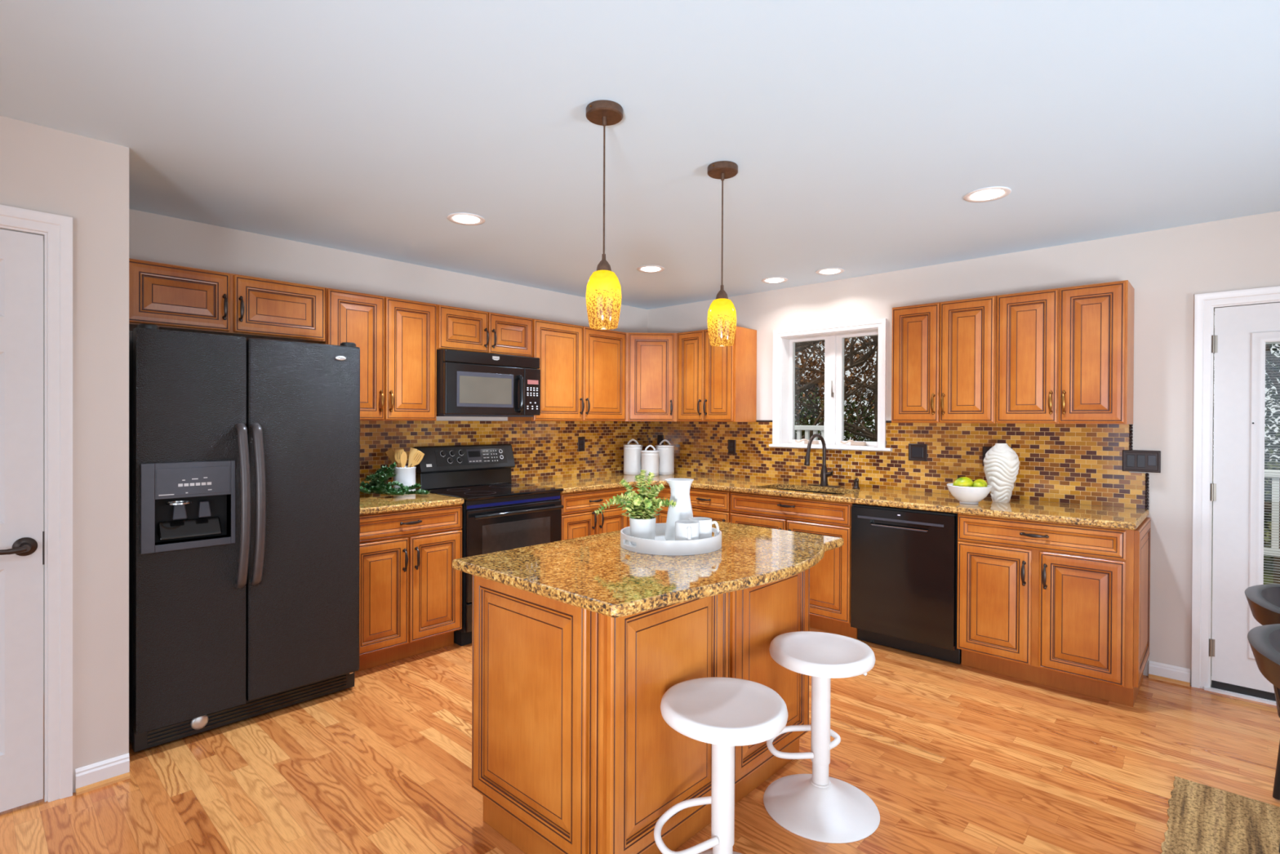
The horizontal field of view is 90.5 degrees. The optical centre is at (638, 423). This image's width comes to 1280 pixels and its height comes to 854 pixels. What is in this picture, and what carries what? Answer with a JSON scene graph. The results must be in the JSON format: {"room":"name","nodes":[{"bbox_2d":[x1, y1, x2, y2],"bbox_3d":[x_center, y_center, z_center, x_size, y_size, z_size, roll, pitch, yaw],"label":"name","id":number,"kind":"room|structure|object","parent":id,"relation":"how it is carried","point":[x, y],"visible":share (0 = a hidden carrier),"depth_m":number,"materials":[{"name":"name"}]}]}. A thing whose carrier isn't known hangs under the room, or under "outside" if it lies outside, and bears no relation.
{"room":"kitchen","nodes":[
{"label":"kitchen","id":0,"kind":"room"},
{"bbox_2d":[0,115,128,792],"bbox_3d":[-3.756,0.148,1.318,1.030,2.438,4.100,1,0,43],"label":"wall","id":1,"kind":"structure","parent":0,"point":[43,169],"depth_m":2.39,"materials":[{"name":"beige paint"}]},
{"bbox_2d":[0,229,44,812],"bbox_3d":[-2.394,0.341,2.015,0.094,2.034,0.742,1,0,43],"label":"door","id":2,"kind":"structure","parent":1,"relation":"in","point":[22,535],"depth_m":2.25,"materials":[{"name":"white paint"}]},
{"bbox_2d":[0,204,72,801],"bbox_3d":[-2.432,0.307,2.048,0.132,2.125,0.894,1,0,43],"label":"trim","id":3,"kind":"structure","parent":1,"relation":"attached to","point":[56,230],"depth_m":2.31,"materials":[{"name":"white paint"}]},
{"bbox_2d":[75,752,130,795],"bbox_3d":[-2.028,1.327,2.403,0.031,0.086,0.157,1,0,43],"label":"baseboard","id":4,"kind":"structure","parent":1,"relation":"attached to","point":[95,775],"depth_m":2.40,"materials":[{"name":"white paint"}]},
{"bbox_2d":[128,208,648,493],"bbox_3d":[-1.285,0.143,4.633,0.120,2.438,4.120,1,0,43],"label":"wall","id":5,"kind":"structure","parent":0,"point":[153,237],"depth_m":3.94,"materials":[{"name":"beige paint"}]},
{"bbox_2d":[128,257,324,342],"bbox_3d":[-2.166,-0.615,3.326,0.358,0.303,0.909,1,0,43],"label":"upper cabinet","id":6,"kind":"object","parent":5,"relation":"attached to","point":[171,297],"visible":0.99,"depth_m":3.19,"materials":[{"name":"brown wood"}]},
{"bbox_2d":[315,287,436,420],"bbox_3d":[-1.621,-0.392,3.911,0.358,0.749,0.681,1,0,43],"label":"upper cabinet","id":7,"kind":"object","parent":5,"relation":"attached to","point":[396,338],"visible":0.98,"depth_m":3.83,"materials":[{"name":"brown wood"}]},
{"bbox_2d":[436,304,532,357],"bbox_3d":[-1.127,-0.622,4.439,0.358,0.289,0.758,1,0,43],"label":"upper cabinet","id":8,"kind":"object","parent":5,"relation":"attached to","point":[462,329],"visible":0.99,"depth_m":4.30,"materials":[{"name":"brown wood"}]},
{"bbox_2d":[436,349,540,417],"bbox_3d":[-1.090,-0.260,4.403,0.450,0.425,0.754,1,0,43],"label":"microwave","id":9,"kind":"object","parent":8,"relation":"attached to","point":[469,384],"visible":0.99,"depth_m":4.24,"materials":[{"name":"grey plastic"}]},
{"bbox_2d":[360,420,647,493],"bbox_3d":[-0.955,0.215,4.892,0.009,0.466,3.050,1,0,43],"label":"backsplash","id":10,"kind":"structure","parent":5,"relation":"attached to","point":[542,450],"depth_m":4.97,"materials":[{"name":"tile"}]},
{"bbox_2d":[577,436,585,451],"bbox_3d":[-0.483,0.175,5.383,0.010,0.120,0.075,1,0,43],"label":"wall outlet","id":11,"kind":"object","parent":10,"relation":"attached to","point":[581,440],"visible":1,"depth_m":5.38,"materials":[{"name":"black plastic"}]},
{"bbox_2d":[507,318,626,421],"bbox_3d":[-0.534,-0.393,5.077,0.358,0.749,0.976,1,0,43],"label":"upper cabinet","id":12,"kind":"object","parent":5,"relation":"attached to","point":[583,369],"visible":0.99,"depth_m":4.95,"materials":[{"name":"brown wood"}]},
{"bbox_2d":[625,332,677,421],"bbox_3d":[0.102,-0.393,5.570,0.616,0.749,0.608,1,0,43],"label":"upper cabinet","id":13,"kind":"object","parent":5,"relation":"attached to","point":[651,358],"visible":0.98,"depth_m":5.34,"materials":[{"name":"brown wood"}]},
{"bbox_2d":[0,0,1279,309],"bbox_3d":[0.323,-1.088,0.305,8.720,0.080,8.425,1,0,43],"label":"ceiling","id":14,"kind":"structure","parent":0,"point":[857,133],"depth_m":2.21,"materials":[{"name":"paint"}]},
{"bbox_2d":[447,213,484,225],"bbox_3d":[-0.899,-1.060,3.308,0.193,0.014,0.193,1,0,43],"label":"recessed light","id":15,"kind":"object","parent":14,"relation":"in","point":[466,219],"visible":1,"depth_m":3.29,"materials":[{"name":"white paint"}]},
{"bbox_2d":[586,99,622,329],"bbox_3d":[-0.118,-0.690,2.135,0.125,0.736,0.129,1,0,43],"label":"pendant lamp","id":16,"kind":"object","parent":14,"relation":"hanging from","point":[603,289],"visible":1,"depth_m":2.10,"materials":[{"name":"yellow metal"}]},
{"bbox_2d":[636,265,664,272],"bbox_3d":[0.084,-1.061,4.381,0.193,0.014,0.193,1,0,43],"label":"recessed light","id":17,"kind":"object","parent":14,"relation":"in","point":[646,268],"visible":1,"depth_m":4.36,"materials":[{"name":"white paint"}]},
{"bbox_2d":[706,160,737,346],"bbox_3d":[0.344,-0.691,2.617,0.125,0.736,0.129,1,0,43],"label":"pendant lamp","id":18,"kind":"object","parent":14,"relation":"hanging from","point":[722,313],"visible":1,"depth_m":2.58,"materials":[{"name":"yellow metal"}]},
{"bbox_2d":[761,276,787,283],"bbox_3d":[1.010,-1.059,4.713,0.193,0.014,0.193,1,0,43],"label":"recessed light","id":19,"kind":"object","parent":14,"relation":"in","point":[776,279],"visible":1,"depth_m":4.68,"materials":[{"name":"white paint"}]},
{"bbox_2d":[815,267,844,275],"bbox_3d":[1.337,-1.056,4.429,0.193,0.014,0.193,1,0,43],"label":"recessed light","id":20,"kind":"object","parent":14,"relation":"in","point":[830,271],"visible":1,"depth_m":4.41,"materials":[{"name":"white paint"}]},
{"bbox_2d":[963,186,1011,202],"bbox_3d":[1.604,-1.048,2.919,0.193,0.014,0.193,1,0,43],"label":"recessed light","id":21,"kind":"object","parent":14,"relation":"in","point":[990,193],"visible":1,"depth_m":2.90,"materials":[{"name":"white paint"}]},
{"bbox_2d":[0,626,1279,853],"bbox_3d":[0.312,1.420,0.317,8.720,0.060,8.425,1,0,43],"label":"floor","id":22,"kind":"structure","parent":0,"point":[952,757],"depth_m":2.52,"materials":[{"name":"brown wood"}]},
{"bbox_2d":[128,323,359,751],"bbox_3d":[-1.983,0.471,3.138,0.843,1.767,0.905,1,0,43],"label":"refrigerator","id":23,"kind":"object","parent":22,"relation":"on","point":[244,453],"visible":0.98,"depth_m":2.82,"materials":[{"name":"black metal"}]},
{"bbox_2d":[354,504,462,672],"bbox_3d":[-1.514,0.926,3.807,0.673,0.877,0.676,1,0,43],"label":"base cabinet","id":24,"kind":"object","parent":22,"relation":"on","point":[411,589],"visible":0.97,"depth_m":3.61,"materials":[{"name":"brown wood"}]},
{"bbox_2d":[360,493,463,515],"bbox_3d":[-1.524,0.469,3.811,0.649,0.034,0.677,1,0,43],"label":"countertop","id":25,"kind":"structure","parent":24,"relation":"on","point":[372,503],"depth_m":3.70,"materials":[{"name":"beige stone"}]},
{"bbox_2d":[360,462,430,495],"bbox_3d":[-1.534,0.341,3.918,0.489,0.197,0.215,0,0,10],"label":"garland","id":26,"kind":"object","parent":25,"relation":"on","point":[377,485],"visible":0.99,"depth_m":3.91,"materials":[{"name":"green plant"}]},
{"bbox_2d":[393,466,416,494],"bbox_3d":[-1.503,0.364,4.071,0.141,0.172,0.141,1,0,43],"label":"utensil crock","id":27,"kind":"object","parent":25,"relation":"on","point":[406,475],"visible":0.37,"depth_m":4.01,"materials":[{"name":"white ceramic"}]},
{"bbox_2d":[385,448,399,467],"bbox_3d":[-1.550,0.295,4.089,0.165,0.272,0.011,0,0,2],"label":"wooden spatula","id":28,"kind":"object","parent":27,"relation":"in","point":[390,453],"visible":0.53,"depth_m":4.09,"materials":[{"name":"brown wood"}]},
{"bbox_2d":[394,448,404,467],"bbox_3d":[-1.527,0.297,4.047,0.064,0.266,0.013,0,0,0],"label":"wooden spatula","id":29,"kind":"object","parent":27,"relation":"in","point":[397,453],"visible":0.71,"depth_m":4.05,"materials":[{"name":"brown wood"}]},
{"bbox_2d":[400,451,407,467],"bbox_3d":[-1.489,0.304,4.019,0.040,0.253,0.031,0,0,-15],"label":"wooden spoon","id":30,"kind":"object","parent":27,"relation":"in","point":[403,458],"visible":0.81,"depth_m":4.01,"materials":[{"name":"brown wood"}]},
{"bbox_2d":[408,447,417,466],"bbox_3d":[-1.483,0.294,4.111,0.095,0.274,0.015,0,0,-12],"label":"wooden spatula","id":31,"kind":"object","parent":27,"relation":"in","point":[412,451],"visible":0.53,"depth_m":4.11,"materials":[{"name":"brown wood"}]},
{"bbox_2d":[410,449,424,466],"bbox_3d":[-1.460,0.301,4.062,0.179,0.263,0.011,0,0,1],"label":"wooden spatula","id":32,"kind":"object","parent":27,"relation":"in","point":[418,456],"visible":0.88,"depth_m":4.06,"materials":[{"name":"brown wood"}]},
{"bbox_2d":[413,444,564,645],"bbox_3d":[-1.000,0.761,4.319,0.708,1.204,0.760,1,0,43],"label":"range","id":33,"kind":"object","parent":22,"relation":"on","point":[502,516],"visible":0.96,"depth_m":4.23,"materials":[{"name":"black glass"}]},
{"bbox_2d":[423,482,563,501],"bbox_3d":[-0.994,0.457,4.313,0.597,0.020,0.756,1,0,43],"label":"cooktop","id":34,"kind":"object","parent":33,"relation":"in","point":[473,491],"depth_m":4.25,"materials":[{"name":"black glass"}]},
{"bbox_2d":[559,487,627,540],"bbox_3d":[-0.527,0.925,4.865,0.673,0.877,0.674,1,0,43],"label":"base cabinet","id":35,"kind":"object","parent":22,"relation":"on","point":[579,517],"visible":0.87,"depth_m":4.61,"materials":[{"name":"brown wood"}]},
{"bbox_2d":[471,568,809,853],"bbox_3d":[0.067,0.940,2.416,0.664,0.877,1.194,1,0,43],"label":"kitchen island","id":36,"kind":"object","parent":22,"relation":"on","point":[574,750],"visible":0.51,"depth_m":1.98,"materials":[{"name":"brown wood"}]},
{"bbox_2d":[452,520,843,617],"bbox_3d":[0.139,0.483,2.342,0.893,0.034,1.317,1,0,43],"label":"island countertop","id":37,"kind":"structure","parent":36,"relation":"on","point":[594,573],"depth_m":2.06,"materials":[{"name":"beige stone"}]},
{"bbox_2d":[620,523,721,555],"bbox_3d":[0.123,0.439,2.428,0.386,0.052,0.386,1,0,43],"label":"serving tray","id":38,"kind":"object","parent":37,"relation":"on","point":[660,545],"visible":0.74,"depth_m":2.27,"materials":[{"name":"white ceramic"}]},
{"bbox_2d":[594,469,675,545],"bbox_3d":[-0.012,0.317,2.420,0.240,0.281,0.224,1,0,43],"label":"potted plant","id":39,"kind":"object","parent":38,"relation":"on","point":[641,507],"visible":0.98,"depth_m":2.39,"materials":[{"name":"green plant"}]},
{"bbox_2d":[664,478,693,540],"bbox_3d":[0.174,0.339,2.514,0.119,0.238,0.150,1,0,43],"label":"pitcher","id":40,"kind":"object","parent":38,"relation":"on","point":[679,487],"visible":0.8,"depth_m":2.46,"materials":[{"name":"white ceramic"}]},
{"bbox_2d":[675,520,698,540],"bbox_3d":[0.178,0.410,2.321,0.098,0.098,0.096,1,0,43],"label":"mug","id":41,"kind":"object","parent":38,"relation":"on","point":[685,530],"visible":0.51,"depth_m":2.29,"materials":[{"name":"white ceramic"}]},
{"bbox_2d":[688,516,719,538],"bbox_3d":[0.240,0.410,2.404,0.095,0.098,0.101,1,0,43],"label":"mug","id":42,"kind":"object","parent":38,"relation":"on","point":[704,523],"visible":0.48,"depth_m":2.37,"materials":[{"name":"white ceramic"}]},
{"bbox_2d":[627,484,671,526],"bbox_3d":[0.101,0.925,5.366,0.909,0.877,0.911,1,0,43],"label":"base cabinet","id":43,"kind":"object","parent":22,"relation":"on","point":[662,517],"visible":0.11,"depth_m":5.03,"materials":[{"name":"brown wood"}]},
{"bbox_2d":[511,472,1148,529],"bbox_3d":[0.897,0.477,4.161,3.713,0.034,1.587,1,0,43],"label":"countertop","id":44,"kind":"structure","parent":43,"relation":"on","point":[1127,518],"depth_m":3.97,"materials":[{"name":"beige stone"}]},
{"bbox_2d":[622,439,642,475],"bbox_3d":[-0.050,0.293,5.599,0.174,0.312,0.174,1,0,43],"label":"canister","id":45,"kind":"object","parent":44,"relation":"on","point":[632,452],"visible":0.97,"depth_m":5.53,"materials":[{"name":"beige ceramic"}]},
{"bbox_2d":[640,444,659,475],"bbox_3d":[0.100,0.317,5.486,0.161,0.265,0.161,1,0,43],"label":"canister","id":46,"kind":"object","parent":44,"relation":"on","point":[650,458],"visible":0.88,"depth_m":5.42,"materials":[{"name":"beige ceramic"}]},
{"bbox_2d":[655,439,675,475],"bbox_3d":[0.233,0.296,5.616,0.174,0.308,0.174,1,0,43],"label":"canister","id":47,"kind":"object","parent":44,"relation":"on","point":[666,454],"visible":0.94,"depth_m":5.54,"materials":[{"name":"beige ceramic"}]},
{"bbox_2d":[776,488,842,494],"bbox_3d":[1.187,0.588,4.465,0.730,0.185,0.425,1,0,43],"label":"sink","id":48,"kind":"object","parent":44,"relation":"in","point":[776,488],"visible":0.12,"depth_m":4.66,"materials":[{"name":"metal"}]},
{"bbox_2d":[804,433,840,487],"bbox_3d":[1.288,0.266,4.577,0.250,0.387,0.282,1,0,43],"label":"faucet","id":49,"kind":"object","parent":44,"relation":"on","point":[824,473],"visible":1,"depth_m":4.63,"materials":[{"name":"brown metal"}]},
{"bbox_2d":[853,477,859,488],"bbox_3d":[1.543,0.422,4.467,0.047,0.079,0.098,0,0,-2],"label":"soap dispenser","id":50,"kind":"object","parent":44,"relation":"on","point":[856,479],"visible":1,"depth_m":4.48,"materials":[{"name":"brown metal"}]},
{"bbox_2d":[946,483,991,504],"bbox_3d":[1.930,0.413,3.706,0.236,0.106,0.236,1,0,43],"label":"fruit bowl","id":51,"kind":"object","parent":44,"relation":"on","point":[965,495],"visible":0.98,"depth_m":3.63,"materials":[{"name":"white ceramic"}]},
{"bbox_2d":[952,476,973,487],"bbox_3d":[1.892,0.354,3.696,0.099,0.085,0.098,1,0,43],"label":"fruit","id":52,"kind":"object","parent":51,"relation":"in","point":[962,481],"visible":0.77,"depth_m":3.67,"materials":[{"name":"green food"}]},
{"bbox_2d":[972,480,984,487],"bbox_3d":[1.958,0.366,3.655,0.066,0.068,0.062,1,0,43],"label":"fruit","id":53,"kind":"object","parent":51,"relation":"in","point":[978,483],"visible":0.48,"depth_m":3.63,"materials":[{"name":"green food"}]},
{"bbox_2d":[973,479,987,487],"bbox_3d":[1.998,0.363,3.717,0.079,0.076,0.082,1,0,43],"label":"fruit","id":54,"kind":"object","parent":51,"relation":"in","point":[983,481],"visible":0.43,"depth_m":3.70,"materials":[{"name":"green food"}]},
{"bbox_2d":[982,443,1019,502],"bbox_3d":[2.165,0.293,3.787,0.187,0.348,0.187,0,0,-40],"label":"vase","id":55,"kind":"object","parent":44,"relation":"on","point":[1001,462],"visible":0.98,"depth_m":3.73,"materials":[{"name":"ceramic"}]},
{"bbox_2d":[689,487,731,522],"bbox_3d":[0.688,0.930,4.981,0.468,0.877,0.673,1,0,43],"label":"base cabinet","id":56,"kind":"object","parent":22,"relation":"on","point":[715,504],"visible":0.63,"depth_m":4.71,"materials":[{"name":"brown wood"}]},
{"bbox_2d":[653,676,787,853],"bbox_3d":[0.245,1.092,1.847,0.404,0.582,0.404,1,0,43],"label":"bar stool","id":57,"kind":"object","parent":22,"relation":"on","point":[724,713],"visible":1,"depth_m":1.82,"materials":[{"name":"white paint"}]},
{"bbox_2d":[730,491,857,638],"bbox_3d":[1.196,0.934,4.507,0.914,0.877,0.673,1,0,43],"label":"base cabinet","id":58,"kind":"object","parent":22,"relation":"on","point":[829,578],"visible":0.44,"depth_m":4.13,"materials":[{"name":"brown wood"}]},
{"bbox_2d":[763,631,879,843],"bbox_3d":[0.657,1.091,2.288,0.404,0.582,0.404,1,0,43],"label":"bar stool","id":59,"kind":"object","parent":22,"relation":"on","point":[817,806],"visible":0.98,"depth_m":2.25,"materials":[{"name":"white paint"}]},
{"bbox_2d":[850,503,961,663],"bbox_3d":[1.752,0.942,3.979,0.610,0.870,0.594,1,0,43],"label":"dishwasher","id":60,"kind":"object","parent":22,"relation":"on","point":[904,570],"visible":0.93,"depth_m":3.74,"materials":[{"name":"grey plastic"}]},
{"bbox_2d":[956,513,1151,706],"bbox_3d":[2.277,0.944,3.498,0.804,0.877,0.673,1,0,43],"label":"base cabinet","id":61,"kind":"object","parent":22,"relation":"on","point":[1066,606],"visible":0.99,"depth_m":3.25,"materials":[{"name":"brown wood"}]},
{"bbox_2d":[1161,776,1279,853],"bbox_3d":[2.065,1.393,0.466,2.719,0.007,2.995,1,0,43],"label":"jute rug","id":62,"kind":"object","parent":22,"relation":"on","point":[1203,819],"visible":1,"depth_m":2.19,"materials":[{"name":"beige wicker"}]},
{"bbox_2d":[1244,583,1279,853],"bbox_3d":[2.334,0.988,2.071,0.520,0.789,0.527,1,0,43],"label":"dining chair","id":63,"kind":"object","parent":62,"relation":"on","point":[1264,600],"visible":0.77,"depth_m":2.20,"materials":[{"name":"black plastic"}]},
{"bbox_2d":[1247,623,1279,711],"bbox_3d":[1.897,0.988,1.604,0.520,0.789,0.527,1,0,43],"label":"dining chair","id":64,"kind":"object","parent":62,"relation":"on","point":[1264,640],"visible":1,"depth_m":1.70,"materials":[{"name":"black plastic"}]},
{"bbox_2d":[794,422,824,439],"bbox_3d":[1.395,0.702,6.975,1.600,1.449,0.090,1,0,43],"label":"deck railing","id":65,"kind":"object","parent":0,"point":[798,428],"visible":0.05,"depth_m":6.61,"materials":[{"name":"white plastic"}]},
{"bbox_2d":[648,210,1279,684],"bbox_3d":[3.185,0.169,3.253,8.540,2.438,0.200,1,0,43],"label":"wall","id":66,"kind":"structure","parent":0,"point":[1166,268],"depth_m":3.47,"materials":[{"name":"beige paint"}]},
{"bbox_2d":[676,326,756,422],"bbox_3d":[0.626,-0.389,5.253,0.591,0.749,0.358,1,0,43],"label":"upper cabinet","id":67,"kind":"object","parent":66,"relation":"attached to","point":[716,384],"visible":0.98,"depth_m":5.11,"materials":[{"name":"brown wood"}]},
{"bbox_2d":[768,318,892,451],"bbox_3d":[1.474,-0.274,4.822,0.972,0.929,0.230,1,0,43],"label":"window","id":68,"kind":"structure","parent":66,"relation":"in","point":[784,370],"depth_m":4.87,"materials":[{"name":"white paint"}]},
{"bbox_2d":[647,420,1149,509],"bbox_3d":[1.438,0.220,4.733,3.707,0.483,0.018,1,0,43],"label":"backsplash","id":69,"kind":"structure","parent":66,"relation":"attached to","point":[1080,464],"depth_m":4.20,"materials":[{"name":"tile"}]},
{"bbox_2d":[657,435,663,444],"bbox_3d":[0.200,0.168,5.881,0.075,0.120,0.010,1,0,43],"label":"wall outlet","id":70,"kind":"object","parent":69,"relation":"attached to","point":[660,437],"visible":0.57,"depth_m":5.88,"materials":[{"name":"black plastic"}]},
{"bbox_2d":[728,440,735,453],"bbox_3d":[0.783,0.198,5.337,0.075,0.120,0.010,1,0,43],"label":"wall outlet","id":71,"kind":"object","parent":69,"relation":"attached to","point":[731,443],"visible":1,"depth_m":5.33,"materials":[{"name":"black plastic"}]},
{"bbox_2d":[908,443,927,461],"bbox_3d":[1.892,0.196,4.302,0.122,0.116,0.010,1,0,43],"label":"wall outlet","id":72,"kind":"object","parent":69,"relation":"attached to","point":[918,452],"visible":1,"depth_m":4.30,"materials":[{"name":"black plastic"}]},
{"bbox_2d":[911,447,923,457],"bbox_3d":[1.890,0.196,4.300,0.075,0.066,0.004,1,0,43],"label":"socket","id":73,"kind":"object","parent":72,"relation":"attached to","point":[916,451],"depth_m":4.30,"materials":[{"name":"black plastic"}]},
{"bbox_2d":[982,446,1012,466],"bbox_3d":[2.245,0.209,3.973,0.165,0.124,0.010,1,0,43],"label":"wall outlet","id":74,"kind":"object","parent":69,"relation":"attached to","point":[985,449],"visible":0.08,"depth_m":4.02,"materials":[{"name":"black plastic"}]},
{"bbox_2d":[1122,449,1160,472],"bbox_3d":[2.764,0.208,3.489,0.166,0.118,0.010,1,0,43],"label":"light switch","id":75,"kind":"object","parent":69,"relation":"attached to","point":[1133,460],"visible":1,"depth_m":3.48,"materials":[{"name":"grey plastic"}]},
{"bbox_2d":[1126,454,1134,466],"bbox_3d":[2.729,0.207,3.518,0.034,0.068,0.004,1,0,43],"label":"switch","id":76,"kind":"object","parent":75,"relation":"attached to","point":[1130,458],"depth_m":3.52,"materials":[{"name":"black plastic"}]},
{"bbox_2d":[1137,454,1145,467],"bbox_3d":[2.763,0.208,3.486,0.034,0.068,0.004,1,0,43],"label":"switch","id":77,"kind":"object","parent":75,"relation":"attached to","point":[1140,458],"depth_m":3.49,"materials":[{"name":"black plastic"}]},
{"bbox_2d":[1147,455,1155,466],"bbox_3d":[2.796,0.202,3.455,0.034,0.056,0.004,1,0,43],"label":"switch","id":78,"kind":"object","parent":75,"relation":"attached to","point":[1151,459],"depth_m":3.45,"materials":[{"name":"grey plastic"}]},
{"bbox_2d":[891,295,996,423],"bbox_3d":[1.954,-0.377,4.013,0.606,0.749,0.358,1,0,43],"label":"upper cabinet","id":79,"kind":"object","parent":66,"relation":"attached to","point":[944,358],"visible":0.99,"depth_m":3.89,"materials":[{"name":"brown wood"}]},
{"bbox_2d":[995,280,1134,423],"bbox_3d":[2.402,-0.373,3.596,0.610,0.749,0.358,1,0,43],"label":"upper cabinet","id":80,"kind":"object","parent":66,"relation":"attached to","point":[1065,355],"visible":1,"depth_m":3.47,"materials":[{"name":"brown wood"}]},
{"bbox_2d":[1148,660,1190,686],"bbox_3d":[2.851,1.343,3.408,0.171,0.086,0.031,1,0,43],"label":"baseboard","id":81,"kind":"structure","parent":66,"relation":"attached to","point":[1158,671],"depth_m":3.41,"materials":[{"name":"white paint"}]},
{"bbox_2d":[1211,602,1212,638],"bbox_3d":[2.947,1.461,5.208,7.700,0.035,2.313,1,0,43],"label":"trim","id":82,"kind":"structure","parent":66,"relation":"attached to","point":[1211,602],"depth_m":4.67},
{"bbox_2d":[1191,285,1279,688],"bbox_3d":[3.341,0.358,3.086,0.962,2.065,0.212,1,0,43],"label":"trim","id":83,"kind":"structure","parent":66,"relation":"attached to","point":[1205,304],"depth_m":3.31,"materials":[{"name":"white paint"}]},
{"bbox_2d":[1204,679,1276,705],"bbox_3d":[3.338,1.384,3.092,0.862,0.012,0.228,1,0,43],"label":"threshold","id":84,"kind":"object","parent":66,"relation":"attached to","point":[1211,689],"depth_m":3.21,"materials":[{"name":"white paint"}]},
{"bbox_2d":[1208,302,1279,701],"bbox_3d":[3.291,0.391,3.044,0.822,1.975,0.062,1,0,43],"label":"door","id":85,"kind":"structure","parent":66,"relation":"in","point":[1242,333],"depth_m":3.24,"materials":[{"name":"white paint"}]},
{"bbox_2d":[1263,341,1279,584],"bbox_3d":[3.308,0.353,3.039,0.472,1.544,0.018,1,0,43],"label":"window","id":86,"kind":"structure","parent":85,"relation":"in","point":[1275,342],"depth_m":3.17,"materials":[{"name":"clear glass"}]},
{"label":"outside","id":87,"kind":"structure","parent":0,"visible":0},
{"bbox_2d":[1212,461,1279,584],"bbox_3d":[13.789,1.876,20.718,60.000,0.050,39.794,1,0,43],"label":"ground","id":88,"kind":"structure","parent":87,"point":[1269,465],"depth_m":8.78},
{"bbox_2d":[794,387,875,441],"bbox_3d":[3.106,0.615,12.782,6.046,2.694,1.924,0,0,40],"label":"evergreen shrub","id":89,"kind":"object","parent":88,"relation":"on","point":[849,420],"visible":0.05,"depth_m":12.12,"materials":[{"name":"green plant"}]},
{"bbox_2d":[795,354,874,439],"bbox_3d":[3.049,-2.080,15.314,6.720,7.854,5.748,0,0,-24],"label":"tree","id":90,"kind":"object","parent":88,"relation":"on","point":[813,415],"visible":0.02,"depth_m":14.59,"materials":[{"name":"green plant"}]},
{"bbox_2d":[794,335,878,441],"bbox_3d":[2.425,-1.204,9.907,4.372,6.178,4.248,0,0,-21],"label":"tree","id":91,"kind":"object","parent":88,"relation":"on","point":[864,357],"visible":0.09,"depth_m":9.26,"materials":[{"name":"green plant"}]},
{"bbox_2d":[795,335,878,441],"bbox_3d":[4.219,-1.575,10.592,5.110,6.903,4.675,0,0,22],"label":"tree","id":92,"kind":"object","parent":88,"relation":"on","point":[868,434],"visible":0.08,"depth_m":10.19,"materials":[{"name":"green plant"}]},
{"bbox_2d":[1212,325,1279,566],"bbox_3d":[8.633,0.477,8.282,1.913,4.475,4.052,0,0,-45],"label":"evergreen shrub","id":93,"kind":"object","parent":88,"relation":"on","point":[1268,385],"visible":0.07,"depth_m":8.34,"materials":[{"name":"green plant"}]},
{"bbox_2d":[1212,327,1279,583],"bbox_3d":[7.126,-1.664,7.216,4.886,7.606,6.100,0,0,-44],"label":"tree","id":94,"kind":"object","parent":88,"relation":"on","point":[1273,359],"visible":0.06,"depth_m":7.18,"materials":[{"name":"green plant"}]},
{"bbox_2d":[1263,469,1279,555],"bbox_3d":[4.607,0.866,3.978,1.290,1.179,0.090,1,0,43],"label":"deck railing","id":95,"kind":"object","parent":88,"relation":"on","point":[1273,472],"visible":0.07,"depth_m":4.26,"materials":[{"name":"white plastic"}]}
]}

